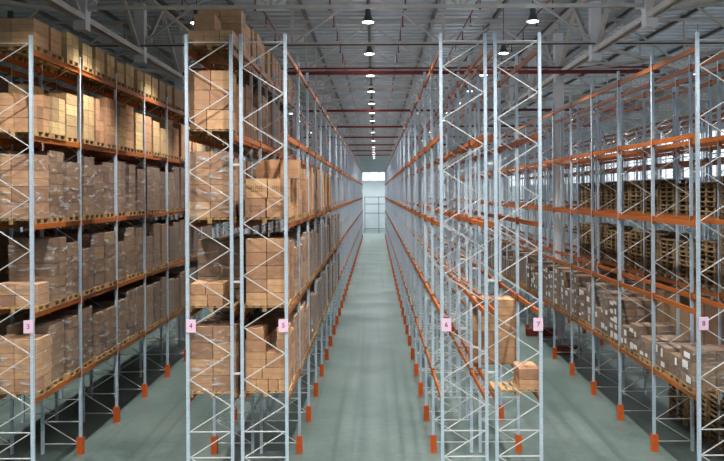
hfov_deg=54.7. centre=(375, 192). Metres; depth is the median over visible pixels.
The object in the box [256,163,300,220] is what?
load
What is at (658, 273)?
pallet
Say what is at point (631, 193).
pallet
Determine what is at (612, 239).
pallet
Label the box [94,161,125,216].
load
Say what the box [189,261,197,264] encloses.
load
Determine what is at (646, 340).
load
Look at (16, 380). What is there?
load
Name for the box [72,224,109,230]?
load
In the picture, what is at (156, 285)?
load
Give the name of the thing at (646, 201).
pallet
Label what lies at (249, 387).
carton
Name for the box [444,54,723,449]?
rack
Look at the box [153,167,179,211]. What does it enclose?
load
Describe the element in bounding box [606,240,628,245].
pallet
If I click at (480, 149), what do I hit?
pipe
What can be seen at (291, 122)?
load
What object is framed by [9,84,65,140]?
load
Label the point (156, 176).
load
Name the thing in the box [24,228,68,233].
load
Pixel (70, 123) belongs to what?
load
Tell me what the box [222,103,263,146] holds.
load
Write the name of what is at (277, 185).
carton
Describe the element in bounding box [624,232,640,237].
pallet
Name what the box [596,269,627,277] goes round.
load
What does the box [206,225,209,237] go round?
load
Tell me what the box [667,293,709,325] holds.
load
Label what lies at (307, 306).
load
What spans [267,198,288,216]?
carton
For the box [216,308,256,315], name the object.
load
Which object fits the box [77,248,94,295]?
load
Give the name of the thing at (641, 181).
pallet
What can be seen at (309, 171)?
load
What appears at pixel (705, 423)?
pallet
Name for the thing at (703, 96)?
roof beam
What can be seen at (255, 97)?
load
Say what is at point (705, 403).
pallet
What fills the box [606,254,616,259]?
pallet
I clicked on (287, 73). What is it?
load
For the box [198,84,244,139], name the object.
load
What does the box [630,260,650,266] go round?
pallet
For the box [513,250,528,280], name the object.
load
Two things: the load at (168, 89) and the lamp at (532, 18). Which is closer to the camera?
the lamp at (532, 18)
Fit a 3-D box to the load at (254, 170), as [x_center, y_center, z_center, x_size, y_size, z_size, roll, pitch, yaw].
[-4.141,-0.055,20.608,1.180,1.640,0.820,0,0,0]
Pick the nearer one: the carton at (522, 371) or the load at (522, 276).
the carton at (522, 371)
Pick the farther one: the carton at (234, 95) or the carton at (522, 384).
the carton at (234, 95)
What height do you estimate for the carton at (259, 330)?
0.288 m
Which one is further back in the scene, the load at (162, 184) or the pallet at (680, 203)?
the load at (162, 184)
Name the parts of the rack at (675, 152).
upright frame, upright frame, upright frame, upright frame, upright frame, upright frame, upright frame, upright frame, upright frame, upright frame, upright frame, upright frame, upright frame, upright frame, upright frame, upright frame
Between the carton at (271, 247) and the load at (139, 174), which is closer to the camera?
the carton at (271, 247)
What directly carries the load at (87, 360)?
on the rack at (28, 325)
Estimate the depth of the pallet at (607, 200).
29.18 m
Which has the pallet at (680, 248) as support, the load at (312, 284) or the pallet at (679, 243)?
the pallet at (679, 243)
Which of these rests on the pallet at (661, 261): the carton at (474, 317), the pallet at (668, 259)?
the pallet at (668, 259)
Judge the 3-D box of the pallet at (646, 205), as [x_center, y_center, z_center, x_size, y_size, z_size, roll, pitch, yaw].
[10.449,0.476,24.950,1.180,0.144,1.200,0,0,0]
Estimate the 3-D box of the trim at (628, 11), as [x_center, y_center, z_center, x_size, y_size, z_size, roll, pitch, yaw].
[-0.364,-8.998,68.300,52.140,0.180,146.000,0,0,0]
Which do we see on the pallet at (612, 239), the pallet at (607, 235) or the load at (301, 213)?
the pallet at (607, 235)
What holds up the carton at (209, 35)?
on the wooden pallet at (209, 47)
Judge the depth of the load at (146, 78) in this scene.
26.15 m
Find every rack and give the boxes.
[0,35,319,460]
[0,63,269,454]
[184,34,348,460]
[239,33,362,460]
[385,33,494,460]
[398,32,542,460]
[422,31,723,460]
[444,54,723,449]
[520,103,723,300]
[530,113,723,300]
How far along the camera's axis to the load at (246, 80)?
22.40 m
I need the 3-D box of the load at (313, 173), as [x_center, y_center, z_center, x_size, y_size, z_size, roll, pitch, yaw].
[-2.799,0.014,25.174,1.180,1.490,0.820,0,0,0]
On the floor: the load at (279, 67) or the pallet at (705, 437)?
the pallet at (705, 437)
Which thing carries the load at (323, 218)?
on the rack at (353, 235)
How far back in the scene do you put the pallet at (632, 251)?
26.41 m
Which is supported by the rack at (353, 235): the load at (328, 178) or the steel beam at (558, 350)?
the load at (328, 178)
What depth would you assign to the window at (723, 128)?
55.75 m
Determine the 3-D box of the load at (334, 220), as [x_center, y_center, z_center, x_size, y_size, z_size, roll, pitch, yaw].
[-2.722,2.232,38.303,1.180,1.453,0.820,0,0,0]
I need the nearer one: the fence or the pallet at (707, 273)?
the pallet at (707, 273)
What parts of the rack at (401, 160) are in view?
upright frame, upright frame, upright frame, upright frame, upright frame, upright frame, upright frame, upright frame, upright frame, upright frame, upright frame, upright frame, upright frame, upright frame, upright frame, upright frame, upright frame, upright frame, upright frame, upright frame, upright frame, upright frame, upright frame, upright frame, upright frame, upright frame, upright frame, upright frame, upright frame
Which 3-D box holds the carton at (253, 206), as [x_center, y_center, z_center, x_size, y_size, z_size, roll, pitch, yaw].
[-3.003,0.371,17.616,0.512,0.478,0.390,0,0,0]
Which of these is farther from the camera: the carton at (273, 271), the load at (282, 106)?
the load at (282, 106)
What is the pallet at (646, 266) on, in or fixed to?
on the pallet at (658, 273)
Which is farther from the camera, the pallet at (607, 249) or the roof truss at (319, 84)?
the roof truss at (319, 84)
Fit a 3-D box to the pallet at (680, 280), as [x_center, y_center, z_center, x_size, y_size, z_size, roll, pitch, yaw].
[10.466,2.822,22.150,1.180,0.144,1.200,0,0,1]
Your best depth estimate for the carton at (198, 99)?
17.43 m
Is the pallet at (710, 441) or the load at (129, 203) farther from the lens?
the load at (129, 203)
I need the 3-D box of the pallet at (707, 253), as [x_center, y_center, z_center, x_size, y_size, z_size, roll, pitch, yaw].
[10.442,1.800,20.850,1.180,0.144,1.200,0,0,0]
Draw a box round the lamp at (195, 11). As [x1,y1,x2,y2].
[190,0,197,23]
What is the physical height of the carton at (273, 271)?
0.323 m
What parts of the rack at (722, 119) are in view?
upright frame, upright frame, upright frame, upright frame, upright frame, upright frame, upright frame, upright frame, upright frame, upright frame, upright frame, upright frame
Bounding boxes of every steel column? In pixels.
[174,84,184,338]
[467,138,468,263]
[497,120,502,289]
[553,82,566,337]
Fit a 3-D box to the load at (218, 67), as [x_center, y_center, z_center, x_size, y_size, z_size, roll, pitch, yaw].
[-4.147,-4.179,20.634,1.180,1.188,0.820,0,0,0]
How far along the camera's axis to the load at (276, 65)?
25.10 m
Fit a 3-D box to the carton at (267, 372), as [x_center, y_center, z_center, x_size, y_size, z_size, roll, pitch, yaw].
[-2.503,4.493,17.620,0.632,0.288,0.382,0,0,0]
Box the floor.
[0,229,723,460]
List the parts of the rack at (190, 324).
upright frame, upright frame, upright frame, upright frame, upright frame, upright frame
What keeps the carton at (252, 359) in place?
on the carton at (249, 370)
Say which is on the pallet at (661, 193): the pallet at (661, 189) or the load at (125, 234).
the pallet at (661, 189)
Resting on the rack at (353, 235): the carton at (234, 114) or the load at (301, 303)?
the load at (301, 303)
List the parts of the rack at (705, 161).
upright frame, upright frame, upright frame, upright frame, upright frame, upright frame, upright frame, upright frame, upright frame, upright frame, upright frame, upright frame, upright frame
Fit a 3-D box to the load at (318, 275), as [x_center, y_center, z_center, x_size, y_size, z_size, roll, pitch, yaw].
[-2.720,4.187,29.039,1.180,1.803,0.820,0,0,0]
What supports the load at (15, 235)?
on the rack at (10, 72)
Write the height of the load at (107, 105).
1.588 m
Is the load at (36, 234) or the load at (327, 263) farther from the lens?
the load at (327, 263)
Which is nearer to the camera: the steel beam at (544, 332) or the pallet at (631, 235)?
the pallet at (631, 235)
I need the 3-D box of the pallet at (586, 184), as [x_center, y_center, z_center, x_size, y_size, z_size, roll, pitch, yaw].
[10.431,-0.400,33.350,1.180,0.144,1.200,0,0,0]
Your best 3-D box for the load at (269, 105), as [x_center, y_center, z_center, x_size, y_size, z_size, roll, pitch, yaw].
[-4.141,-2.215,23.438,1.180,1.540,0.820,0,0,0]
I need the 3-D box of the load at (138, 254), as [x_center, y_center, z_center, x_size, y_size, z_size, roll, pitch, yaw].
[-9.082,2.113,25.192,1.180,1.753,0.820,0,0,0]
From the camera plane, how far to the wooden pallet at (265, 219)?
17.51 m
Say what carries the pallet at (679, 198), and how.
on the pallet at (680, 203)
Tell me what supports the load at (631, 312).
on the rack at (702, 323)
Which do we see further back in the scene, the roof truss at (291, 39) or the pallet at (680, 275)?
the roof truss at (291, 39)
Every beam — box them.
[0,0,723,11]
[527,329,555,331]
[527,331,555,333]
[527,334,555,335]
[556,346,580,348]
[557,349,580,351]
[557,353,580,354]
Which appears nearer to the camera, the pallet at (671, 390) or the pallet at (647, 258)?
the pallet at (671, 390)
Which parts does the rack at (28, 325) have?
upright frame, upright frame, upright frame, upright frame, upright frame, upright frame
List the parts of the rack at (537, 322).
upright frame, upright frame, upright frame, upright frame, upright frame, upright frame, upright frame, upright frame, upright frame, upright frame, upright frame, upright frame, upright frame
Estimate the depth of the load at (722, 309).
19.84 m
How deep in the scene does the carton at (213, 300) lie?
17.43 m
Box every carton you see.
[188,30,203,46]
[189,71,210,89]
[189,90,209,109]
[190,110,206,129]
[190,282,208,294]
[190,294,207,305]
[194,14,217,29]
[204,30,219,43]
[206,282,226,294]
[207,110,233,129]
[208,293,225,305]
[210,90,233,110]
[210,280,229,291]
[211,70,228,89]
[218,18,221,29]
[220,30,235,45]
[223,35,238,48]
[233,73,235,93]
[233,92,236,112]
[233,112,236,130]
[245,198,266,217]
[245,337,267,351]
[245,349,267,366]
[246,179,267,197]
[246,238,266,251]
[246,252,266,264]
[246,265,267,278]
[246,279,266,291]
[246,292,266,305]
[246,325,265,339]
[246,367,261,378]
[246,379,255,390]
[250,322,267,335]
[256,379,267,390]
[261,160,279,178]
[262,364,289,378]
[266,349,289,366]
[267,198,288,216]
[267,238,283,251]
[267,252,283,264]
[267,265,283,278]
[267,279,284,291]
[267,292,284,305]
[268,178,288,197]
[268,379,278,390]
[269,345,291,360]
[276,337,289,351]
[277,325,289,339]
[278,375,289,390]
[280,160,299,178]
[289,179,290,197]
[289,198,290,216]
[472,298,493,314]
[472,313,494,330]
[473,330,494,346]
[473,347,494,362]
[491,295,511,297]
[498,297,515,314]
[498,315,515,330]
[498,331,515,346]
[498,347,515,362]
[513,361,534,374]
[513,372,516,384]
[516,365,538,378]
[517,377,538,389]
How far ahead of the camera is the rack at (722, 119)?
45.27 m
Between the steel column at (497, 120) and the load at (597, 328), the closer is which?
the load at (597, 328)
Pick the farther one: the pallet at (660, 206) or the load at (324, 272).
the load at (324, 272)
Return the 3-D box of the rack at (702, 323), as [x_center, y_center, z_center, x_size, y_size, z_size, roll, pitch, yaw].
[8.516,1.708,67.688,1.227,11.400,100.965,0,0,0]
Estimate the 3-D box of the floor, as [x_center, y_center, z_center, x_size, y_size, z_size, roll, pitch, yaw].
[-0.263,7.551,68.300,55.000,0.200,146.000,0,0,0]
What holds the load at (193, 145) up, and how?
on the rack at (28, 325)
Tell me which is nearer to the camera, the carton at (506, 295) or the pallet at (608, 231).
the carton at (506, 295)
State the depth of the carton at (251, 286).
17.43 m
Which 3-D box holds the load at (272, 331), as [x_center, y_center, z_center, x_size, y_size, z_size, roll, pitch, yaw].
[-2.759,4.362,18.703,1.180,1.453,0.820,0,0,0]
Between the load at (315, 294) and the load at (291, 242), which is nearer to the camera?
the load at (291, 242)
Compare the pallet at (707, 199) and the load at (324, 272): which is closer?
the pallet at (707, 199)
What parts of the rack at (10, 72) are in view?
upright frame, upright frame, upright frame, upright frame, upright frame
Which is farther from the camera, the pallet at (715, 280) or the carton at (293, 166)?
the pallet at (715, 280)
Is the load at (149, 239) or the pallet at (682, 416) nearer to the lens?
the pallet at (682, 416)
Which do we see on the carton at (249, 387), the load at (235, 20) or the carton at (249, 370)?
the carton at (249, 370)
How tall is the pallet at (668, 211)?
0.144 m
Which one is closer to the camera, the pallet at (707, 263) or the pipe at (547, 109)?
the pallet at (707, 263)
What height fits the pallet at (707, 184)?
0.144 m
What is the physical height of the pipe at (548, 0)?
0.585 m
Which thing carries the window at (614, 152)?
in the wall at (705, 89)
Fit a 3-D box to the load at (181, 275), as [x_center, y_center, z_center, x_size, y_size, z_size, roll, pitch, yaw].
[-9.020,4.293,30.763,1.180,1.653,0.820,0,0,0]
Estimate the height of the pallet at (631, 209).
0.144 m
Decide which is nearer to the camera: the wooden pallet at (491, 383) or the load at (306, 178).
the wooden pallet at (491, 383)
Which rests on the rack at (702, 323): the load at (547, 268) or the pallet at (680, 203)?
the load at (547, 268)
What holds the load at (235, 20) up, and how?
on the rack at (190, 324)
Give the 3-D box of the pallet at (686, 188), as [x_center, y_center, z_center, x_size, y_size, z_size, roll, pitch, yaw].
[10.422,-0.108,22.150,1.180,0.144,1.200,0,0,0]
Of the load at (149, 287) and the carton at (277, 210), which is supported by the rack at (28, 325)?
the load at (149, 287)
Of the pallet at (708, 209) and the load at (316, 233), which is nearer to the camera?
the pallet at (708, 209)
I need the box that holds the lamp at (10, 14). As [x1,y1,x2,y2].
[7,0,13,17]
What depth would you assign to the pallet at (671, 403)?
22.87 m
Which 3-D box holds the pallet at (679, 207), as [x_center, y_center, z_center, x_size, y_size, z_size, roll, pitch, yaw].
[10.425,0.476,22.150,1.180,0.144,1.200,0,0,0]
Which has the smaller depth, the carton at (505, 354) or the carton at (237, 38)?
the carton at (237, 38)
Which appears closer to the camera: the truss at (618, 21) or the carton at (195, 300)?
the carton at (195, 300)
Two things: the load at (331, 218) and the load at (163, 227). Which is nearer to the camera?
the load at (163, 227)
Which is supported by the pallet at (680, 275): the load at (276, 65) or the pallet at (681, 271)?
the pallet at (681, 271)
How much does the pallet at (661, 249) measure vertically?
0.144 m
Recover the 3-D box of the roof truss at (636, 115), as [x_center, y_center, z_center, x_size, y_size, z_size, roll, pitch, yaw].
[-0.337,-7.603,60.000,54.900,2.650,0.130,0,0,0]
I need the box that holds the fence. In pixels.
[364,196,384,228]
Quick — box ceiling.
[0,0,723,147]
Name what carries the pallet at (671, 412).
on the floor
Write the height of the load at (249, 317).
1.640 m
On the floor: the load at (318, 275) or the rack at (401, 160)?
the rack at (401, 160)
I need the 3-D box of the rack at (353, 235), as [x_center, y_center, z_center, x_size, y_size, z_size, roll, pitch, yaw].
[-2.739,1.763,67.688,1.227,11.400,100.965,0,0,0]
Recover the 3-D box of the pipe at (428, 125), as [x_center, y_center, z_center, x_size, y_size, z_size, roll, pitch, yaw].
[2.670,-6.063,63.800,34.000,0.180,0.180,0,0,0]
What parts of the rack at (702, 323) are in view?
upright frame, upright frame, upright frame, upright frame, upright frame, upright frame, upright frame, upright frame, upright frame, upright frame, upright frame, upright frame, upright frame, upright frame, upright frame, upright frame, upright frame, upright frame, upright frame, upright frame, upright frame, upright frame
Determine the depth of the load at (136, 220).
31.41 m
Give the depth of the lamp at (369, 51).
32.20 m
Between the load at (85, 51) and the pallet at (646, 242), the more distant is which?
the pallet at (646, 242)
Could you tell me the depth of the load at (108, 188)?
22.31 m
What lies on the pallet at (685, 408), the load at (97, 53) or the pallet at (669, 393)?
the pallet at (669, 393)
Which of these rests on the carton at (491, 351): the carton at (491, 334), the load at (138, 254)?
the carton at (491, 334)
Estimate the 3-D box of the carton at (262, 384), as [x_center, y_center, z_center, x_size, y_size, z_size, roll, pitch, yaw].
[-2.827,4.795,17.620,0.282,0.288,0.382,0,0,0]
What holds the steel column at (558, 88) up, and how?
on the floor
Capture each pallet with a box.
[188,43,238,55]
[189,129,238,137]
[190,301,239,311]
[243,216,291,223]
[244,301,291,311]
[244,382,292,396]
[475,363,512,367]
[489,381,538,395]
[579,183,609,185]
[579,223,609,226]
[586,224,616,227]
[599,192,627,195]
[600,225,632,229]
[600,229,627,232]
[606,182,627,184]
[606,185,625,188]
[606,189,627,191]
[606,192,616,195]
[606,199,627,202]
[606,203,627,205]
[606,206,640,209]
[606,234,627,238]
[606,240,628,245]
[606,244,627,248]
[606,247,628,252]
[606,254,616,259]
[606,257,627,263]
[607,230,634,234]
[607,237,627,241]
[607,251,627,256]
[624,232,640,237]
[630,180,671,184]
[630,184,671,187]
[630,188,671,191]
[630,192,670,195]
[630,196,671,199]
[630,200,671,203]
[630,204,671,207]
[630,207,671,211]
[630,230,671,235]
[630,234,656,239]
[630,241,656,247]
[630,245,656,251]
[630,253,655,258]
[630,257,655,262]
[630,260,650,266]
[631,238,656,243]
[631,249,655,255]
[631,264,650,270]
[645,179,688,183]
[645,184,658,187]
[645,188,659,191]
[645,192,671,195]
[645,196,664,199]
[645,200,672,204]
[645,204,671,208]
[645,208,672,212]
[645,232,688,237]
[645,236,686,242]
[645,240,672,246]
[645,244,671,250]
[645,248,671,254]
[645,252,670,258]
[645,260,672,267]
[645,264,670,271]
[645,268,665,275]
[646,256,672,263]
[659,183,684,187]
[659,196,684,200]
[659,205,684,209]
[659,243,685,249]
[659,251,684,258]
[659,268,685,275]
[660,188,684,191]
[660,192,684,195]
[660,201,702,204]
[660,209,685,213]
[660,239,695,244]
[660,247,684,253]
[660,255,693,262]
[660,260,685,267]
[660,264,693,271]
[660,272,684,280]
[668,391,688,405]
[669,383,687,395]
[669,387,688,401]
[669,397,688,410]
[669,400,688,414]
[669,404,694,419]
[669,409,688,424]
[678,183,712,186]
[678,187,712,191]
[678,192,712,196]
[678,197,712,200]
[678,201,712,205]
[678,205,713,210]
[678,210,712,215]
[678,242,713,248]
[678,246,713,253]
[678,251,710,258]
[678,255,714,262]
[678,260,713,267]
[678,264,713,272]
[678,273,710,281]
[679,269,704,276]
[679,278,710,286]
[688,400,707,416]
[689,398,707,411]
[689,405,713,421]
[689,409,716,424]
[689,414,708,430]
[689,418,708,435]
[689,424,708,440]
[700,182,716,186]
[700,187,716,191]
[700,192,716,196]
[700,197,716,201]
[700,202,716,206]
[700,206,717,211]
[700,211,717,216]
[700,240,717,247]
[700,245,717,252]
[700,249,717,257]
[700,254,717,262]
[701,259,717,267]
[701,264,717,272]
[701,268,717,277]
[701,273,717,282]
[701,278,717,287]
[701,283,717,292]
[701,391,713,406]
[701,391,723,401]
[708,393,723,406]
[708,398,723,412]
[708,403,723,417]
[708,408,723,422]
[708,413,723,427]
[708,418,723,432]
[708,423,723,437]
[708,438,723,453]
[709,428,723,442]
[709,433,723,447]
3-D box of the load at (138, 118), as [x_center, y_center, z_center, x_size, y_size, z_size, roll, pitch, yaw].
[-9.091,-2.140,25.213,1.180,1.438,0.820,0,0,0]
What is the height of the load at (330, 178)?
1.490 m
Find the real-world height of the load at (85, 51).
0.798 m
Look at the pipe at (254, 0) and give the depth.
33.69 m
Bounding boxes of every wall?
[0,72,237,236]
[238,148,509,230]
[510,75,723,245]
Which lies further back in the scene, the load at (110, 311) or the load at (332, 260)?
the load at (332, 260)
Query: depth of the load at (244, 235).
21.32 m
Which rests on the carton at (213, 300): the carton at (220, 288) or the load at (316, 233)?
the carton at (220, 288)
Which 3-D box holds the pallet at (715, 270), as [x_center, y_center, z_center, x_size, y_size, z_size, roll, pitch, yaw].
[10.446,2.238,20.850,1.180,0.144,1.200,0,0,0]
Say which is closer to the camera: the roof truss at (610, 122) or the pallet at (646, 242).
the pallet at (646, 242)
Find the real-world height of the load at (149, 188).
1.773 m
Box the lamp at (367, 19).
[362,0,373,23]
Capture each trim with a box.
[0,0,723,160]
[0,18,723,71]
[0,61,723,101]
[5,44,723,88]
[6,0,723,147]
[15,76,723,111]
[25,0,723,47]
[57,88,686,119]
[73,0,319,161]
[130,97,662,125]
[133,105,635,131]
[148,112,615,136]
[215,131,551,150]
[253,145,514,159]
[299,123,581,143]
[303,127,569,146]
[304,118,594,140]
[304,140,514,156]
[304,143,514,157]
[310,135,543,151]
[313,138,514,154]
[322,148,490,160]
[422,0,657,161]
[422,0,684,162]
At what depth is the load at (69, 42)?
19.41 m
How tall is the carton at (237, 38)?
0.328 m
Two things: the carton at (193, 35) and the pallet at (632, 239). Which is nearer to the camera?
the carton at (193, 35)
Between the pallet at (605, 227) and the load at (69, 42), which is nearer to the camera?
the load at (69, 42)
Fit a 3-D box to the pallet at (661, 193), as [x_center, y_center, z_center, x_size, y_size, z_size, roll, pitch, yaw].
[10.440,0.038,23.650,1.180,0.144,1.200,0,0,1]
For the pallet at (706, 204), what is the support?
on the pallet at (708, 209)
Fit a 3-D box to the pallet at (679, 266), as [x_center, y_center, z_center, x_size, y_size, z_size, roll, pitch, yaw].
[10.444,2.384,22.150,1.180,0.144,1.200,0,0,0]
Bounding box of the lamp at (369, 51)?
[365,27,373,54]
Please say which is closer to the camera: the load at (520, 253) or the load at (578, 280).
the load at (578, 280)
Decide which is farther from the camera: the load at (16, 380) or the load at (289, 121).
the load at (289, 121)
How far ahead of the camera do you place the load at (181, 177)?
30.54 m
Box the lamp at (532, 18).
[527,0,538,22]
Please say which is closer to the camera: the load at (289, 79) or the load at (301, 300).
the load at (301, 300)
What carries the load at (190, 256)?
on the rack at (28, 325)
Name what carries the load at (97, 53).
on the rack at (28, 325)
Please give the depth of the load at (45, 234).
22.49 m
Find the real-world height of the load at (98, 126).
1.438 m
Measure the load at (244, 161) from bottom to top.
1.640 m
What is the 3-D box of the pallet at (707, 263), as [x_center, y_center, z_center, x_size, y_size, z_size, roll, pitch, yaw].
[10.435,2.092,20.850,1.180,0.144,1.200,0,0,0]
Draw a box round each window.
[603,152,624,181]
[628,146,650,180]
[658,140,688,179]
[700,128,723,177]
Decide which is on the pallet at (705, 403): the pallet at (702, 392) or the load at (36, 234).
the pallet at (702, 392)
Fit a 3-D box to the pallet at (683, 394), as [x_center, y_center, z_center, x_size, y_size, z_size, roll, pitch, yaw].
[10.476,6.451,22.950,1.180,0.144,1.200,0,0,0]
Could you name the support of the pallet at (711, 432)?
on the pallet at (711, 437)
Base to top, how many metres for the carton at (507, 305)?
0.448 m
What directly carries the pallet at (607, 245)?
on the pallet at (607, 249)
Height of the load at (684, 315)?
1.340 m
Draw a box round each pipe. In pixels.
[88,42,723,46]
[183,69,659,75]
[191,66,647,69]
[254,0,312,90]
[299,108,642,111]
[303,125,590,127]
[304,136,543,137]
[304,143,531,145]
[304,149,512,151]
[304,154,476,155]
[328,0,363,142]
[368,0,372,106]
[382,0,406,147]
[407,0,480,132]
[428,0,553,134]
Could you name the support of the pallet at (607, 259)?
on the rack at (675, 152)
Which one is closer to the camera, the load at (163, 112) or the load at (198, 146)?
the load at (163, 112)
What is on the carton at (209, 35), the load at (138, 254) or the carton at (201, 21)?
the carton at (201, 21)
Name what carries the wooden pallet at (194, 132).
on the rack at (190, 324)
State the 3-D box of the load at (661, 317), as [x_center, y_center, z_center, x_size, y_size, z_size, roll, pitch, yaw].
[10.479,4.204,24.314,1.180,1.640,0.820,0,0,0]
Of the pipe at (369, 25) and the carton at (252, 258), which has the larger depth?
the pipe at (369, 25)
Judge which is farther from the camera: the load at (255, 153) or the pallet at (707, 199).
the load at (255, 153)
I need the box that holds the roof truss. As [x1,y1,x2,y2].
[40,0,318,159]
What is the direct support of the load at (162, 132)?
on the rack at (28, 325)
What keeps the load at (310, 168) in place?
on the rack at (353, 235)
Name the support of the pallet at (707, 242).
on the pallet at (707, 248)
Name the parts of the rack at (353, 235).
upright frame, upright frame, upright frame, upright frame, upright frame, upright frame, upright frame, upright frame, upright frame, upright frame, upright frame, upright frame, upright frame, upright frame, upright frame, upright frame, upright frame, upright frame, upright frame, upright frame, upright frame, upright frame, upright frame, upright frame, upright frame, upright frame, upright frame, upright frame, upright frame, upright frame, upright frame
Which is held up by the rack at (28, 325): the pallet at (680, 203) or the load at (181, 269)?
the load at (181, 269)
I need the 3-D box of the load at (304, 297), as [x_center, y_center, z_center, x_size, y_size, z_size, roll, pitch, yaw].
[-2.722,4.287,24.273,1.180,1.603,0.820,0,0,0]
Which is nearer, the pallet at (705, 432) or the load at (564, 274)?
the pallet at (705, 432)
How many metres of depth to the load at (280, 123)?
26.27 m
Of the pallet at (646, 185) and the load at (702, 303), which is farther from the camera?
the pallet at (646, 185)
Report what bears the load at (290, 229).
on the rack at (353, 235)
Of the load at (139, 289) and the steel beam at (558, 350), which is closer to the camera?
the load at (139, 289)
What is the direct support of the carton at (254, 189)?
on the carton at (253, 206)
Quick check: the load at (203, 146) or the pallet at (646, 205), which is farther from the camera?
the load at (203, 146)
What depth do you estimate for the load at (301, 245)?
20.63 m
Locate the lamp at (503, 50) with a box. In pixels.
[499,1,507,53]
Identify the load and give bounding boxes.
[0,18,49,55]
[0,79,7,92]
[0,93,50,138]
[0,154,49,224]
[0,233,25,237]
[0,235,8,282]
[0,282,51,312]
[0,312,28,325]
[0,319,7,336]
[0,334,52,397]
[2,232,39,236]
[6,151,64,222]
[7,320,64,386]
[8,27,63,62]
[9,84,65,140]
[9,237,66,306]
[19,309,29,317]
[24,31,79,67]
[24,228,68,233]
[27,93,78,142]
[28,315,80,378]
[43,43,93,74]
[44,94,94,145]
[44,233,53,236]
[45,306,93,368]
[55,162,80,221]
[57,233,105,291]
[58,46,105,79]
[59,99,105,147]
[63,157,95,219]
[66,242,79,301]
[71,97,115,149]
[72,54,115,83]
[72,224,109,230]
[73,231,117,287]
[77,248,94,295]
[82,165,104,218]
[83,61,125,87]
[84,107,127,150]
[85,298,127,347]
[92,306,116,355]
[92,311,106,361]
[94,63,134,91]
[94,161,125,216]
[94,162,114,217]
[95,105,134,152]
[95,227,135,279]
[95,289,135,341]
[104,69,144,95]
[104,112,143,153]
[106,223,133,226]
[117,73,151,99]
[118,116,151,155]
[118,242,126,283]
[118,285,144,336]
[120,165,136,215]
[120,219,147,223]
[124,77,158,101]
[124,121,159,156]
[124,223,160,270]
[124,284,153,330]
[126,169,144,214]
[130,282,161,326]
[131,81,165,104]
[133,128,167,157]
[134,227,143,276]
[135,167,153,213]
[135,276,167,321]
[141,85,172,107]
[142,236,153,273]
[146,120,173,158]
[146,168,159,213]
[147,88,179,110]
[147,222,179,262]
[149,128,178,159]
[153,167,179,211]
[154,171,165,212]
[154,220,184,261]
[155,91,184,112]
[155,271,185,310]
[156,124,184,160]
[159,224,167,268]
[162,94,189,115]
[164,172,174,211]
[168,226,174,265]
[168,268,191,283]
[168,278,174,317]
[169,142,195,162]
[170,267,195,282]
[174,278,179,313]
[176,143,200,163]
[176,168,184,210]
[180,145,205,164]
[180,217,205,238]
[184,222,200,252]
[184,223,197,257]
[184,229,191,258]
[189,152,239,223]
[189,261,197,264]
[190,321,240,397]
[198,10,246,61]
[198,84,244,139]
[198,160,245,221]
[198,238,246,302]
[204,319,246,384]
[206,24,251,67]
[206,84,251,142]
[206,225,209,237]
[207,314,252,326]
[214,29,256,73]
[215,106,257,144]
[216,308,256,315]
[221,235,258,236]
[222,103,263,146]
[227,234,267,236]
[228,161,250,220]
[233,33,261,78]
[233,95,266,148]
[234,104,270,150]
[236,43,265,82]
[236,48,270,87]
[238,163,255,193]
[243,106,275,151]
[245,53,275,90]
[245,103,277,153]
[251,159,294,221]
[253,59,278,94]
[253,64,281,97]
[253,110,281,154]
[254,113,283,155]
[254,312,299,377]
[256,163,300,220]
[262,121,290,158]
[267,306,304,368]
[268,71,283,101]
[268,75,290,106]
[268,120,292,159]
[268,327,295,385]
[270,232,308,285]
[271,73,288,104]
[279,80,292,109]
[280,82,295,112]
[283,230,316,275]
[289,228,320,269]
[289,237,306,290]
[289,240,294,303]
[290,224,321,265]
[294,179,302,218]
[294,244,303,293]
[294,246,299,300]
[296,302,306,357]
[300,169,306,217]
[300,221,324,264]
[301,167,313,214]
[301,292,314,341]
[301,300,311,344]
[306,178,308,216]
[306,280,318,330]
[306,305,309,353]
[309,171,310,215]
[309,232,314,279]
[309,238,311,281]
[310,217,331,254]
[313,170,318,212]
[313,173,314,213]
[314,293,316,335]
[316,233,318,271]
[317,215,333,249]
[317,272,324,316]
[317,277,320,325]
[319,173,324,210]
[319,175,320,211]
[321,279,322,320]
[322,214,339,239]
[323,265,330,302]
[324,174,326,209]
[324,225,329,256]
[324,227,326,260]
[324,272,325,311]
[327,177,329,208]
[327,261,331,295]
[327,263,330,296]
[327,272,328,304]
[330,178,331,208]
[331,218,332,250]
[332,260,335,288]
[332,264,333,293]
[334,220,336,246]
[334,221,335,247]
[338,252,339,279]
[488,239,504,263]
[492,242,510,266]
[498,250,512,270]
[502,256,512,272]
[503,257,512,275]
[506,259,512,277]
[510,260,512,278]
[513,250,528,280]
[515,252,533,283]
[520,256,523,285]
[523,254,546,287]
[526,263,537,290]
[531,265,537,292]
[533,273,538,295]
[542,261,562,298]
[543,265,567,301]
[548,271,552,304]
[554,267,584,308]
[560,270,586,310]
[564,288,570,315]
[571,274,605,320]
[579,287,586,324]
[585,283,617,328]
[590,263,616,272]
[594,307,600,334]
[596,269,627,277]
[601,291,641,339]
[606,278,635,282]
[610,297,651,345]
[620,325,630,352]
[624,281,635,283]
[629,323,675,359]
[636,278,672,296]
[639,335,689,366]
[645,286,682,322]
[654,343,695,376]
[657,289,695,322]
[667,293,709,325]
[668,352,681,384]
[680,306,689,339]
[680,345,723,394]
[694,301,704,344]
[705,301,723,344]
[722,309,723,344]
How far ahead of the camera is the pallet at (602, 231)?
30.33 m
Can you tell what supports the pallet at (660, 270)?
on the pallet at (661, 274)
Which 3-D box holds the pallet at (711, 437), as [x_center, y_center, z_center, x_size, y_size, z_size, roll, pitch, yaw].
[10.475,7.181,20.150,1.180,0.144,1.200,0,0,0]
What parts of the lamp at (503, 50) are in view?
hanging rod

